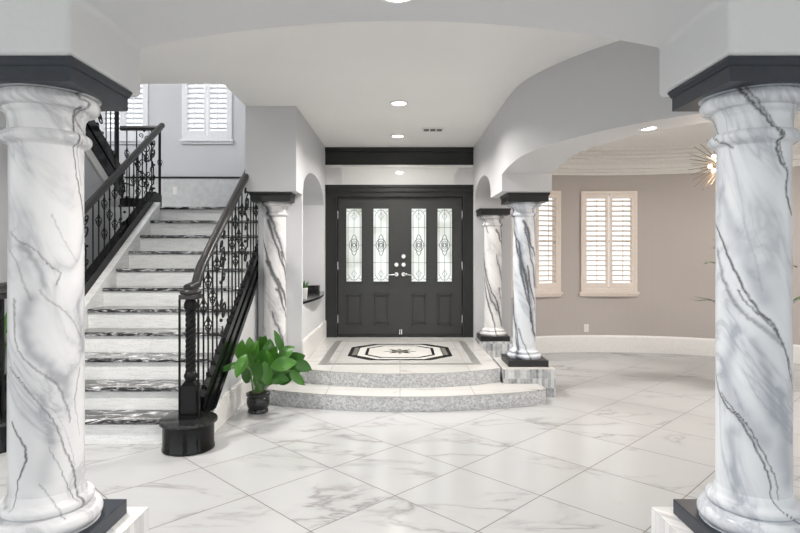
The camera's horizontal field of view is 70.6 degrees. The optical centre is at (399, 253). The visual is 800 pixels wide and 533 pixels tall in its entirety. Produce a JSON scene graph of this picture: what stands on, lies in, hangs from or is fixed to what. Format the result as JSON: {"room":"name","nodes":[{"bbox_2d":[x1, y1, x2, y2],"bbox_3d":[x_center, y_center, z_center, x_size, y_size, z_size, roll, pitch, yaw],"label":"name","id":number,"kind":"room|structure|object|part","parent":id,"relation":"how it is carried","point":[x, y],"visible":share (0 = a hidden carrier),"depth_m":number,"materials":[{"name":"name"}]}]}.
{"room":"entrance hall","nodes":[
{"label":"entrance hall","id":0,"kind":"room"},
{"bbox_2d":[0,111,108,373],"bbox_3d":[-3.768,-0.423,6.140,0.045,3.847,2.240,0,0,0],"label":"wall","id":1,"kind":"structure","parent":0,"point":[92,181],"depth_m":6.73,"materials":[{"name":"grey paint"}]},
{"bbox_2d":[94,84,245,176],"bbox_3d":[-3.505,-1.500,9.090,3.890,6.000,0.180,0,0,0],"label":"wall","id":2,"kind":"structure","parent":0,"point":[178,159],"depth_m":9.00,"materials":[{"name":"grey paint"}]},
{"bbox_2d":[104,114,143,143],"bbox_3d":[-4.395,-2.610,9.033,0.840,1.720,0.175,0,0,0],"label":"window","id":3,"kind":"structure","parent":2,"relation":"in","point":[121,141],"depth_m":8.96,"materials":[{"name":"white paint"}]},
{"bbox_2d":[98,84,148,138],"bbox_3d":[-4.395,-2.660,8.964,0.790,1.680,0.079,0,0,0],"label":"plantation shutter","id":4,"kind":"object","parent":3,"relation":"attached to","point":[123,118],"visible":0.28,"depth_m":8.96,"materials":[{"name":"white paint"}]},
{"bbox_3d":[-4.575,-2.665,8.974,0.349,1.587,0.028,0,0,0],"label":"panel","id":5,"kind":"part","parent":4,"relation":"part of","materials":[{"name":"white paint"}]},
{"bbox_3d":[-4.215,-2.665,8.974,0.349,1.587,0.028,0,0,0],"label":"panel","id":6,"kind":"part","parent":4,"relation":"part of","materials":[{"name":"white paint"}]},
{"bbox_3d":[-4.395,-1.785,8.988,0.840,0.070,0.085,0,0,0],"label":"sill","id":7,"kind":"part","parent":3,"relation":"part of","materials":[{"name":"white paint"}]},
{"bbox_2d":[173,187,177,194],"bbox_3d":[-3.560,-1.000,8.950,0.074,0.120,0.010,0,0,0],"label":"wall outlet","id":8,"kind":"object","parent":2,"relation":"attached to","point":[175,189],"visible":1,"depth_m":8.95,"materials":[{"name":"white plastic"}]},
{"bbox_2d":[124,177,240,177],"bbox_3d":[-3.480,-1.212,8.970,3.820,0.025,0.059,0,0,0],"label":"trim","id":9,"kind":"structure","parent":2,"relation":"attached to","point":[124,177],"depth_m":8.94,"materials":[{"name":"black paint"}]},
{"bbox_2d":[124,178,257,206],"bbox_3d":[-3.480,-0.904,8.977,3.820,0.592,0.044,0,0,0],"label":"trim","id":10,"kind":"structure","parent":2,"relation":"attached to","point":[192,192],"depth_m":8.95,"materials":[{"name":"grey tile"}]},
{"bbox_2d":[180,85,233,143],"bbox_3d":[-3.065,-2.610,9.033,0.840,1.720,0.175,0,0,0],"label":"window","id":11,"kind":"structure","parent":2,"relation":"in","point":[183,141],"depth_m":8.96,"materials":[{"name":"white paint"}]},
{"bbox_2d":[182,84,231,138],"bbox_3d":[-3.065,-2.660,8.964,0.790,1.680,0.079,0,0,0],"label":"plantation shutter","id":12,"kind":"object","parent":11,"relation":"attached to","point":[206,134],"visible":0.45,"depth_m":8.96,"materials":[{"name":"white paint"}]},
{"bbox_3d":[-3.245,-2.675,8.931,0.012,1.380,0.011,0,0,0],"label":"tilt rod","id":13,"kind":"part","parent":12,"relation":"part of","materials":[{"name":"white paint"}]},
{"bbox_3d":[-3.245,-2.665,8.974,0.349,1.587,0.028,0,0,0],"label":"panel","id":14,"kind":"part","parent":12,"relation":"part of","materials":[{"name":"white paint"}]},
{"bbox_3d":[-2.885,-2.675,8.931,0.012,1.380,0.011,0,0,0],"label":"tilt rod","id":15,"kind":"part","parent":12,"relation":"part of","materials":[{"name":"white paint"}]},
{"bbox_3d":[-2.885,-2.665,8.974,0.349,1.587,0.028,0,0,0],"label":"panel","id":16,"kind":"part","parent":12,"relation":"part of","materials":[{"name":"white paint"}]},
{"bbox_3d":[-3.065,-1.785,8.988,0.840,0.070,0.085,0,0,0],"label":"sill","id":17,"kind":"part","parent":11,"relation":"part of","materials":[{"name":"white paint"}]},
{"bbox_2d":[210,286,257,411],"bbox_3d":[-1.597,0.651,6.730,0.042,1.696,4.520,0,0,0],"label":"wall","id":18,"kind":"structure","parent":0,"point":[250,329],"depth_m":5.88,"materials":[{"name":"grey paint"}]},
{"bbox_2d":[214,376,252,432],"bbox_3d":[-1.566,1.375,5.410,0.018,0.249,1.580,0,0,0],"label":"baseboard","id":19,"kind":"structure","parent":18,"relation":"attached to","point":[232,400],"depth_m":5.22,"materials":[{"name":"white paint"}]},
{"bbox_2d":[245,106,325,352],"bbox_3d":[-1.345,-1.500,7.165,0.530,6.000,2.570,0,0,0],"label":"wall","id":20,"kind":"structure","parent":0,"point":[283,153],"depth_m":6.22,"materials":[{"name":"grey paint"}]},
{"bbox_2d":[303,291,323,303],"bbox_3d":[-1.226,0.543,7.150,0.458,0.031,1.730,0,0,0],"label":"niche shelf","id":21,"kind":"object","parent":20,"relation":"attached to","point":[311,296],"visible":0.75,"depth_m":7.02,"materials":[{"name":"stone"}]},
{"bbox_2d":[303,281,311,298],"bbox_3d":[-1.129,0.417,6.634,0.170,0.221,0.150,0,0,41],"label":"succulent pot","id":22,"kind":"object","parent":21,"relation":"on","point":[305,290],"visible":0.66,"depth_m":6.58,"materials":[{"name":"white ceramic"}]},
{"bbox_3d":[-1.130,0.463,6.620,0.089,0.130,0.089,0,0,0],"label":"pot","id":23,"kind":"part","parent":22,"relation":"part of","materials":[{"name":"white ceramic"}]},
{"bbox_2d":[305,285,319,291],"bbox_3d":[-1.270,0.483,7.859,0.306,0.090,0.107,0,0,0],"label":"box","id":24,"kind":"object","parent":21,"relation":"on","point":[314,288],"visible":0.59,"depth_m":7.81,"materials":[{"name":"black"}]},
{"bbox_2d":[302,320,325,359],"bbox_3d":[-1.070,1.079,7.170,0.020,0.249,1.940,0,0,0],"label":"baseboard","id":25,"kind":"structure","parent":20,"relation":"attached to","point":[317,336],"depth_m":6.92,"materials":[{"name":"white paint"}]},
{"bbox_2d":[0,352,799,532],"bbox_3d":[1.250,1.550,2.100,16.500,0.100,16.200,0,0,0],"label":"floor","id":26,"kind":"structure","parent":0,"point":[623,435],"depth_m":3.97,"materials":[{"name":"stone"}]},
{"bbox_2d":[4,312,6,372],"bbox_3d":[-3.416,0.943,4.964,0.864,1.114,0.804,0,0,0],"label":"potted grass plant","id":27,"kind":"object","parent":26,"relation":"on","point":[5,317],"visible":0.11,"depth_m":4.99,"materials":[{"name":"green plant"}]},
{"bbox_3d":[-3.411,0.983,4.865,0.015,0.387,0.102,0,0,-41],"label":"stem","id":28,"kind":"part","parent":27,"relation":"part of","materials":[{"name":"green plant"}]},
{"bbox_2d":[0,56,148,532],"bbox_3d":[-1.468,0.375,2.397,0.555,2.250,0.555,0,0,0],"label":"marble column","id":29,"kind":"structure","parent":26,"relation":"on","point":[47,103],"depth_m":2.26,"materials":[{"name":"stone"}]},
{"bbox_2d":[0,202,257,456],"bbox_3d":[-3.405,0.417,6.572,3.971,2.165,4.836,0,0,0],"label":"staircase","id":30,"kind":"structure","parent":26,"relation":"on","point":[131,310],"depth_m":5.35,"materials":[{"name":"white stone"}]},
{"bbox_2d":[0,123,164,418],"bbox_3d":[-3.389,-0.219,5.944,0.578,3.058,3.262,0,0,-2],"label":"stair railing","id":31,"kind":"object","parent":30,"relation":"on","point":[142,205],"visible":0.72,"depth_m":6.39,"materials":[{"name":"black metal"}]},
{"bbox_3d":[-3.170,-0.725,5.960,0.094,2.046,3.210,0,0,0],"label":"handrail","id":32,"kind":"part","parent":31,"relation":"part of","materials":[{"name":"black wood"}]},
{"bbox_3d":[-3.180,-0.031,5.684,0.030,0.814,0.164,0,0,0],"label":"scroll panel","id":33,"kind":"part","parent":31,"relation":"part of","materials":[{"name":"metal"}]},
{"bbox_2d":[95,215,101,226],"bbox_3d":[-3.180,-0.350,5.964,0.061,0.136,0.061,0,0,43],"label":"basket","id":34,"kind":"object","parent":31,"relation":"on","point":[98,217],"depth_m":5.96,"materials":[{"name":"metal"}]},
{"bbox_2d":[101,228,107,239],"bbox_3d":[-3.180,-0.218,6.076,0.061,0.136,0.061,0,0,43],"label":"basket","id":35,"kind":"object","parent":31,"relation":"on","point":[104,229],"depth_m":6.07,"materials":[{"name":"metal"}]},
{"bbox_2d":[101,198,107,209],"bbox_3d":[-3.180,-0.540,6.076,0.061,0.136,0.061,0,0,43],"label":"basket","id":36,"kind":"object","parent":31,"relation":"on","point":[104,199],"depth_m":6.07,"materials":[{"name":"metal"}]},
{"bbox_2d":[106,209,112,220],"bbox_3d":[-3.180,-0.427,6.188,0.061,0.136,0.061,0,0,43],"label":"basket","id":37,"kind":"object","parent":31,"relation":"on","point":[109,210],"depth_m":6.18,"materials":[{"name":"metal"}]},
{"bbox_2d":[111,188,117,198],"bbox_3d":[-3.180,-0.674,6.300,0.061,0.136,0.061,0,0,43],"label":"basket","id":38,"kind":"object","parent":31,"relation":"on","point":[114,189],"depth_m":6.29,"materials":[{"name":"metal"}]},
{"bbox_2d":[112,218,117,229],"bbox_3d":[-3.180,-0.334,6.300,0.061,0.136,0.061,0,0,43],"label":"basket","id":39,"kind":"object","parent":31,"relation":"on","point":[114,225],"depth_m":6.29,"materials":[{"name":"metal"}]},
{"bbox_3d":[-3.180,-0.544,6.468,0.030,0.860,0.164,0,0,0],"label":"scroll panel","id":40,"kind":"part","parent":31,"relation":"part of","materials":[{"name":"metal"}]},
{"bbox_3d":[-3.449,-1.676,7.525,0.541,0.058,0.084,0,0,0],"label":"landing rail","id":41,"kind":"part","parent":31,"relation":"part of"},
{"bbox_3d":[-3.410,-1.216,7.530,0.164,0.880,0.030,0,0,0],"label":"scroll panel","id":42,"kind":"part","parent":31,"relation":"part of","materials":[{"name":"metal"}]},
{"bbox_3d":[-3.180,-1.103,7.252,0.030,0.814,0.164,0,0,0],"label":"scroll panel","id":43,"kind":"part","parent":31,"relation":"part of","materials":[{"name":"metal"}]},
{"bbox_2d":[84,120,134,206],"bbox_3d":[-4.549,-1.750,6.670,1.682,2.315,3.400,0,0,0],"label":"staircase","id":44,"kind":"structure","parent":30,"relation":"on","point":[101,156],"depth_m":7.09,"materials":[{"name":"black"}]},
{"bbox_2d":[96,112,118,160],"bbox_3d":[-3.761,-2.519,6.303,0.083,2.616,2.474,0,0,0],"label":"stair railing","id":45,"kind":"object","parent":44,"relation":"on","point":[116,114],"visible":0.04,"depth_m":7.47,"materials":[{"name":"metal"}]},
{"bbox_3d":[-3.760,-1.997,7.060,0.030,0.861,0.164,0,0,0],"label":"scroll panel","id":46,"kind":"part","parent":45,"relation":"part of","materials":[{"name":"metal"}]},
{"bbox_3d":[-3.760,-1.590,7.500,0.080,0.760,0.080,0,0,0],"label":"post","id":47,"kind":"part","parent":45,"relation":"part of","materials":[{"name":"metal"}]},
{"bbox_2d":[178,170,257,418],"bbox_3d":[-1.599,-0.212,5.780,0.163,3.034,2.922,0,0,1],"label":"stair railing","id":48,"kind":"object","parent":30,"relation":"on","point":[194,398],"visible":0.77,"depth_m":4.91,"materials":[{"name":"black metal"}]},
{"bbox_2d":[200,298,207,315],"bbox_3d":[-1.600,0.431,4.600,0.061,0.154,0.061,0,0,43],"label":"basket","id":49,"kind":"object","parent":48,"relation":"on","point":[203,299],"depth_m":4.59,"materials":[{"name":"metal"}]},
{"bbox_2d":[204,316,211,333],"bbox_3d":[-1.600,0.590,4.712,0.061,0.154,0.061,0,0,43],"label":"basket","id":50,"kind":"object","parent":48,"relation":"on","point":[208,320],"depth_m":4.71,"materials":[{"name":"metal"}]},
{"bbox_2d":[204,272,211,289],"bbox_3d":[-1.600,0.226,4.712,0.061,0.154,0.061,0,0,43],"label":"basket","id":51,"kind":"object","parent":48,"relation":"on","point":[208,276],"depth_m":4.71,"materials":[{"name":"metal"}]},
{"bbox_2d":[209,288,216,304],"bbox_3d":[-1.600,0.363,4.824,0.061,0.154,0.061,0,0,43],"label":"basket","id":52,"kind":"object","parent":48,"relation":"on","point":[212,292],"depth_m":4.82,"materials":[{"name":"metal"}]},
{"bbox_3d":[-1.624,-0.718,5.781,0.102,2.021,2.870,0,0,0],"label":"handrail","id":53,"kind":"part","parent":48,"relation":"part of","materials":[{"name":"black wood"}]},
{"bbox_2d":[214,300,220,316],"bbox_3d":[-1.600,0.479,4.936,0.061,0.154,0.061,0,0,43],"label":"basket","id":54,"kind":"object","parent":48,"relation":"on","point":[217,311],"depth_m":4.93,"materials":[{"name":"metal"}]},
{"bbox_2d":[214,256,220,272],"bbox_3d":[-1.600,0.094,4.936,0.061,0.154,0.061,0,0,43],"label":"basket","id":55,"kind":"object","parent":48,"relation":"on","point":[216,261],"depth_m":4.93,"materials":[{"name":"metal"}]},
{"bbox_3d":[-1.600,0.256,5.104,0.030,0.974,0.164,0,0,0],"label":"scroll panel","id":56,"kind":"part","parent":48,"relation":"part of","materials":[{"name":"metal"}]},
{"bbox_2d":[229,235,235,250],"bbox_3d":[-1.600,-0.105,5.384,0.061,0.154,0.061,0,0,43],"label":"basket","id":57,"kind":"object","parent":48,"relation":"on","point":[231,244],"depth_m":5.38,"materials":[{"name":"metal"}]},
{"bbox_2d":[233,252,238,266],"bbox_3d":[-1.600,0.053,5.496,0.061,0.154,0.061,0,0,43],"label":"basket","id":58,"kind":"object","parent":48,"relation":"on","point":[235,256],"depth_m":5.49,"materials":[{"name":"metal"}]},
{"bbox_2d":[233,214,238,229],"bbox_3d":[-1.600,-0.310,5.496,0.061,0.154,0.061,0,0,43],"label":"basket","id":59,"kind":"object","parent":48,"relation":"on","point":[235,218],"depth_m":5.49,"materials":[{"name":"metal"}]},
{"bbox_2d":[236,229,241,243],"bbox_3d":[-1.600,-0.173,5.608,0.061,0.154,0.061,0,0,43],"label":"basket","id":60,"kind":"object","parent":48,"relation":"on","point":[238,233],"depth_m":5.60,"materials":[{"name":"metal"}]},
{"bbox_2d":[240,241,244,255],"bbox_3d":[-1.600,-0.057,5.720,0.061,0.154,0.061,0,0,43],"label":"basket","id":61,"kind":"object","parent":48,"relation":"on","point":[241,244],"depth_m":5.71,"materials":[{"name":"metal"}]},
{"bbox_2d":[240,203,244,217],"bbox_3d":[-1.600,-0.442,5.720,0.061,0.154,0.061,0,0,43],"label":"basket","id":62,"kind":"object","parent":48,"relation":"on","point":[241,206],"depth_m":5.71,"materials":[{"name":"metal"}]},
{"bbox_3d":[-1.600,-0.306,5.888,0.030,0.921,0.164,0,0,0],"label":"scroll panel","id":63,"kind":"part","parent":48,"relation":"part of","materials":[{"name":"metal"}]},
{"bbox_2d":[223,330,311,414],"bbox_3d":[-1.224,1.112,5.252,0.720,0.777,0.633,0,0,11],"label":"potted plant","id":64,"kind":"object","parent":26,"relation":"on","point":[260,359],"visible":1,"depth_m":5.28,"materials":[{"name":"green plant"}]},
{"bbox_3d":[-1.380,1.107,5.195,0.066,0.257,0.419,15,-25,10],"label":"stem","id":65,"kind":"part","parent":64,"relation":"part of","materials":[{"name":"green plant"}]},
{"bbox_3d":[-1.367,1.145,5.206,0.120,0.193,0.365,-15,-32,-24],"label":"stem","id":66,"kind":"part","parent":64,"relation":"part of","materials":[{"name":"green plant"}]},
{"bbox_3d":[-1.345,1.405,5.360,0.228,0.190,0.228,0,0,0],"label":"pot","id":67,"kind":"part","parent":64,"relation":"part of","materials":[{"name":"black ceramic"}]},
{"bbox_2d":[249,192,295,389],"bbox_3d":[-1.362,0.422,6.205,0.484,2.155,0.458,0,0,0],"label":"marble column","id":68,"kind":"structure","parent":26,"relation":"on","point":[274,205],"depth_m":6.09,"materials":[{"name":"white stone"}]},
{"bbox_2d":[266,337,545,411],"bbox_3d":[0.060,1.350,6.782,2.800,0.300,2.835,0,0,0],"label":"entry steps","id":69,"kind":"structure","parent":26,"relation":"on","point":[378,374],"depth_m":5.77,"materials":[{"name":"stone"}]},
{"bbox_2d":[476,208,512,358],"bbox_3d":[1.306,0.443,7.817,0.469,2.115,0.434,0,0,0],"label":"marble column","id":70,"kind":"structure","parent":26,"relation":"on","point":[492,337],"depth_m":7.70,"materials":[{"name":"white stone"}]},
{"bbox_2d":[493,192,555,396],"bbox_3d":[1.357,0.422,6.250,0.545,2.155,0.680,0,0,0],"label":"marble column","id":71,"kind":"structure","parent":26,"relation":"on","point":[523,363],"depth_m":6.12,"materials":[{"name":"white stone"}]},
{"bbox_2d":[651,56,799,532],"bbox_3d":[1.468,0.375,2.397,0.555,2.250,0.555,0,0,0],"label":"marble column","id":72,"kind":"structure","parent":26,"relation":"on","point":[752,103],"depth_m":2.26,"materials":[{"name":"stone"}]},
{"bbox_2d":[694,239,799,302],"bbox_3d":[3.998,0.649,6.376,1.422,1.703,1.117,0,0,0],"label":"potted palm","id":73,"kind":"object","parent":26,"relation":"on","point":[796,298],"visible":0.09,"depth_m":6.39,"materials":[{"name":"green plant"}]},
{"bbox_2d":[0,0,799,96],"bbox_3d":[0.000,-1.145,2.420,12.000,0.790,0.600,0,0,0],"label":"wall","id":74,"kind":"structure","parent":0,"point":[108,36],"depth_m":2.43,"materials":[{"name":"white paint"}]},
{"bbox_2d":[381,0,413,3],"bbox_3d":[-0.010,-1.105,2.395,0.202,0.011,0.202,0,0,0],"label":"recessed light","id":75,"kind":"object","parent":74,"relation":"in","point":[387,1],"visible":1,"depth_m":2.47,"materials":[{"name":"white paint"}]},
{"bbox_2d":[140,21,799,146],"bbox_3d":[1.250,-1.665,2.100,16.500,0.250,16.200,0,0,0],"label":"ceiling","id":76,"kind":"structure","parent":0,"point":[343,78],"depth_m":4.82,"materials":[{"name":"white paint"}]},
{"bbox_2d":[390,134,404,137],"bbox_3d":[-0.030,-1.534,7.350,0.202,0.011,0.202,0,0,0],"label":"recessed light","id":77,"kind":"object","parent":76,"relation":"in","point":[392,135],"visible":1,"depth_m":7.31,"materials":[{"name":"white paint"}]},
{"bbox_2d":[389,100,408,105],"bbox_3d":[-0.010,-1.534,5.750,0.202,0.011,0.202,0,0,0],"label":"recessed light","id":78,"kind":"object","parent":76,"relation":"in","point":[395,102],"visible":1,"depth_m":5.74,"materials":[{"name":"white paint"}]},
{"bbox_2d":[421,128,444,131],"bbox_3d":[0.405,-1.532,6.970,0.280,0.013,0.180,0,0,0],"label":"ceiling vent","id":79,"kind":"object","parent":76,"relation":"in","point":[422,129],"visible":1,"depth_m":6.97,"materials":[{"name":"white plastic"}]},
{"bbox_2d":[689,140,715,190],"bbox_3d":[2.812,-1.015,4.949,0.554,1.047,0.531,0,0,-27],"label":"pendant","id":80,"kind":"object","parent":76,"relation":"hanging from","point":[709,166],"visible":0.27,"depth_m":4.98,"materials":[{"name":"gold metal"}]},
{"bbox_2d":[473,40,799,339],"bbox_3d":[1.744,-0.020,5.660,1.671,3.040,5.703,0,0,-21],"label":"wall","id":81,"kind":"structure","parent":0,"point":[577,104],"depth_m":4.67,"materials":[{"name":"grey paint"}]},
{"bbox_2d":[637,126,658,130],"bbox_3d":[1.850,-0.941,4.220,0.162,0.011,0.162,0,0,0],"label":"recessed light","id":82,"kind":"object","parent":81,"relation":"in","point":[652,127],"visible":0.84,"depth_m":4.24,"materials":[{"name":"white paint"}]},
{"bbox_2d":[511,166,799,344],"bbox_3d":[4.879,-0.020,6.091,3.322,3.040,7.638,0,0,-31],"label":"wall","id":83,"kind":"structure","parent":0,"point":[676,220],"depth_m":8.54,"materials":[{"name":"beige paint"}]},
{"bbox_2d":[511,199,562,297],"bbox_3d":[2.018,-0.140,8.525,0.890,1.570,0.175,0,0,-15],"label":"window","id":84,"kind":"structure","parent":83,"relation":"in","point":[538,294],"depth_m":8.64,"materials":[{"name":"beige paint"}]},
{"bbox_2d":[511,191,560,292],"bbox_3d":[2.036,-0.190,8.459,0.840,1.530,0.079,0,0,-15],"label":"plantation shutter","id":85,"kind":"object","parent":84,"relation":"attached to","point":[540,287],"visible":0.51,"depth_m":8.52,"materials":[{"name":"beige paint"}]},
{"bbox_3d":[1.848,-0.195,8.418,0.374,1.437,0.028,0,0,-15],"label":"panel","id":86,"kind":"part","parent":85,"relation":"part of","materials":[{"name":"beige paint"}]},
{"bbox_3d":[2.220,-0.195,8.520,0.374,1.437,0.028,0,0,-15],"label":"panel","id":87,"kind":"part","parent":85,"relation":"part of","materials":[{"name":"beige paint"}]},
{"bbox_3d":[2.232,-0.205,8.478,0.012,1.230,0.011,0,0,-15],"label":"tilt rod","id":88,"kind":"part","parent":85,"relation":"part of","materials":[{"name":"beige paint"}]},
{"bbox_3d":[2.030,0.610,8.482,0.890,0.070,0.085,0,0,-15],"label":"sill","id":89,"kind":"part","parent":84,"relation":"part of","materials":[{"name":"beige paint"}]},
{"bbox_3d":[2.007,-0.195,8.566,0.780,1.460,0.090,0,0,-15],"label":"frame","id":90,"kind":"part","parent":84,"relation":"part of","materials":[{"name":"beige paint"}]},
{"bbox_2d":[584,324,588,331],"bbox_3d":[2.850,1.135,8.642,0.074,0.120,0.010,0,0,-2],"label":"wall outlet","id":91,"kind":"object","parent":83,"relation":"attached to","point":[586,326],"visible":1,"depth_m":8.64,"materials":[{"name":"white plastic"}]},
{"bbox_2d":[579,199,639,296],"bbox_3d":[3.182,-0.140,8.653,0.890,1.570,0.175,0,0,3],"label":"window","id":92,"kind":"structure","parent":83,"relation":"in","point":[631,294],"depth_m":8.58,"materials":[{"name":"beige paint"}]},
{"bbox_2d":[581,191,636,291],"bbox_3d":[3.178,-0.190,8.585,0.840,1.530,0.079,0,0,3],"label":"plantation shutter","id":93,"kind":"object","parent":92,"relation":"attached to","point":[608,286],"visible":1,"depth_m":8.58,"materials":[{"name":"beige paint"}]},
{"bbox_3d":[2.986,-0.195,8.604,0.374,1.437,0.028,0,0,3],"label":"panel","id":94,"kind":"part","parent":93,"relation":"part of","materials":[{"name":"beige paint"}]},
{"bbox_3d":[2.984,-0.205,8.560,0.012,1.230,0.011,0,0,3],"label":"tilt rod","id":95,"kind":"part","parent":93,"relation":"part of","materials":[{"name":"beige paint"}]},
{"bbox_3d":[3.372,-0.195,8.585,0.374,1.437,0.028,0,0,3],"label":"panel","id":96,"kind":"part","parent":93,"relation":"part of","materials":[{"name":"beige paint"}]},
{"bbox_3d":[3.369,-0.205,8.542,0.012,1.230,0.011,0,0,3],"label":"tilt rod","id":97,"kind":"part","parent":93,"relation":"part of","materials":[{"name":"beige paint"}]},
{"bbox_3d":[3.179,0.610,8.608,0.890,0.070,0.085,0,0,3],"label":"sill","id":98,"kind":"part","parent":92,"relation":"part of","materials":[{"name":"beige paint"}]},
{"bbox_3d":[3.184,-0.195,8.695,0.780,1.460,0.090,0,0,3],"label":"frame","id":99,"kind":"part","parent":92,"relation":"part of","materials":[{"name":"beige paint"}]},
{"bbox_2d":[511,335,799,363],"bbox_3d":[4.829,1.369,6.042,3.137,0.259,7.311,0,0,-31],"label":"baseboard","id":100,"kind":"structure","parent":83,"relation":"attached to","point":[558,343],"depth_m":8.56,"materials":[{"name":"white paint"}]},
{"bbox_2d":[552,141,799,175],"bbox_3d":[4.797,-1.369,6.023,3.212,0.339,7.311,0,0,-31],"label":"ceiling","id":101,"kind":"structure","parent":83,"relation":"attached to","point":[651,160],"depth_m":8.34,"materials":[{"name":"paint"}]},
{"bbox_3d":[-0.010,-1.400,8.335,2.140,0.280,0.230,0,0,0],"label":"wall","id":102,"kind":"structure","parent":0,"visible":0},
{"bbox_2d":[325,147,473,337],"bbox_3d":[-0.010,-0.167,8.250,2.140,2.744,0.220,0,0,0],"label":"door","id":103,"kind":"structure","parent":102,"relation":"in","point":[399,220],"depth_m":8.22,"materials":[{"name":"black wood"}]},
{"bbox_3d":[-0.669,-0.130,8.244,0.233,1.071,0.008,0,0,0],"label":"glass pane","id":104,"kind":"part","parent":103,"relation":"part of","materials":[{"name":"white glass"}]},
{"bbox_3d":[-0.453,0.173,8.238,0.894,1.999,0.064,0,0,0],"label":"panel","id":105,"kind":"part","parent":103,"relation":"part of","materials":[{"name":"grey paint"}]},
{"bbox_3d":[-0.277,-0.130,8.244,0.230,1.071,0.008,0,0,0],"label":"glass pane","id":106,"kind":"part","parent":103,"relation":"part of","materials":[{"name":"white glass"}]},
{"bbox_3d":[-0.103,0.295,8.181,0.174,0.072,0.079,0,0,0],"label":"lever handle","id":107,"kind":"part","parent":103,"relation":"part of","materials":[{"name":"silver metal"}]},
{"bbox_3d":[-0.010,-1.127,8.210,2.140,0.255,0.020,0,0,0],"label":"transom pane","id":108,"kind":"part","parent":103,"relation":"part of","materials":[{"name":"clear glass"}]},
{"bbox_3d":[0.103,0.295,8.181,0.174,0.072,0.079,0,0,0],"label":"lever handle","id":109,"kind":"part","parent":103,"relation":"part of","materials":[{"name":"silver metal"}]},
{"bbox_3d":[0.274,-0.130,8.244,0.223,1.071,0.008,0,0,0],"label":"glass pane","id":110,"kind":"part","parent":103,"relation":"part of","materials":[{"name":"white glass"}]},
{"bbox_3d":[0.453,0.173,8.238,0.894,1.999,0.064,0,0,0],"label":"panel","id":111,"kind":"part","parent":103,"relation":"part of","materials":[{"name":"grey paint"}]},
{"bbox_3d":[0.650,-0.130,8.244,0.220,1.071,0.008,0,0,0],"label":"glass pane","id":112,"kind":"part","parent":103,"relation":"part of","materials":[{"name":"white glass"}]}
]}

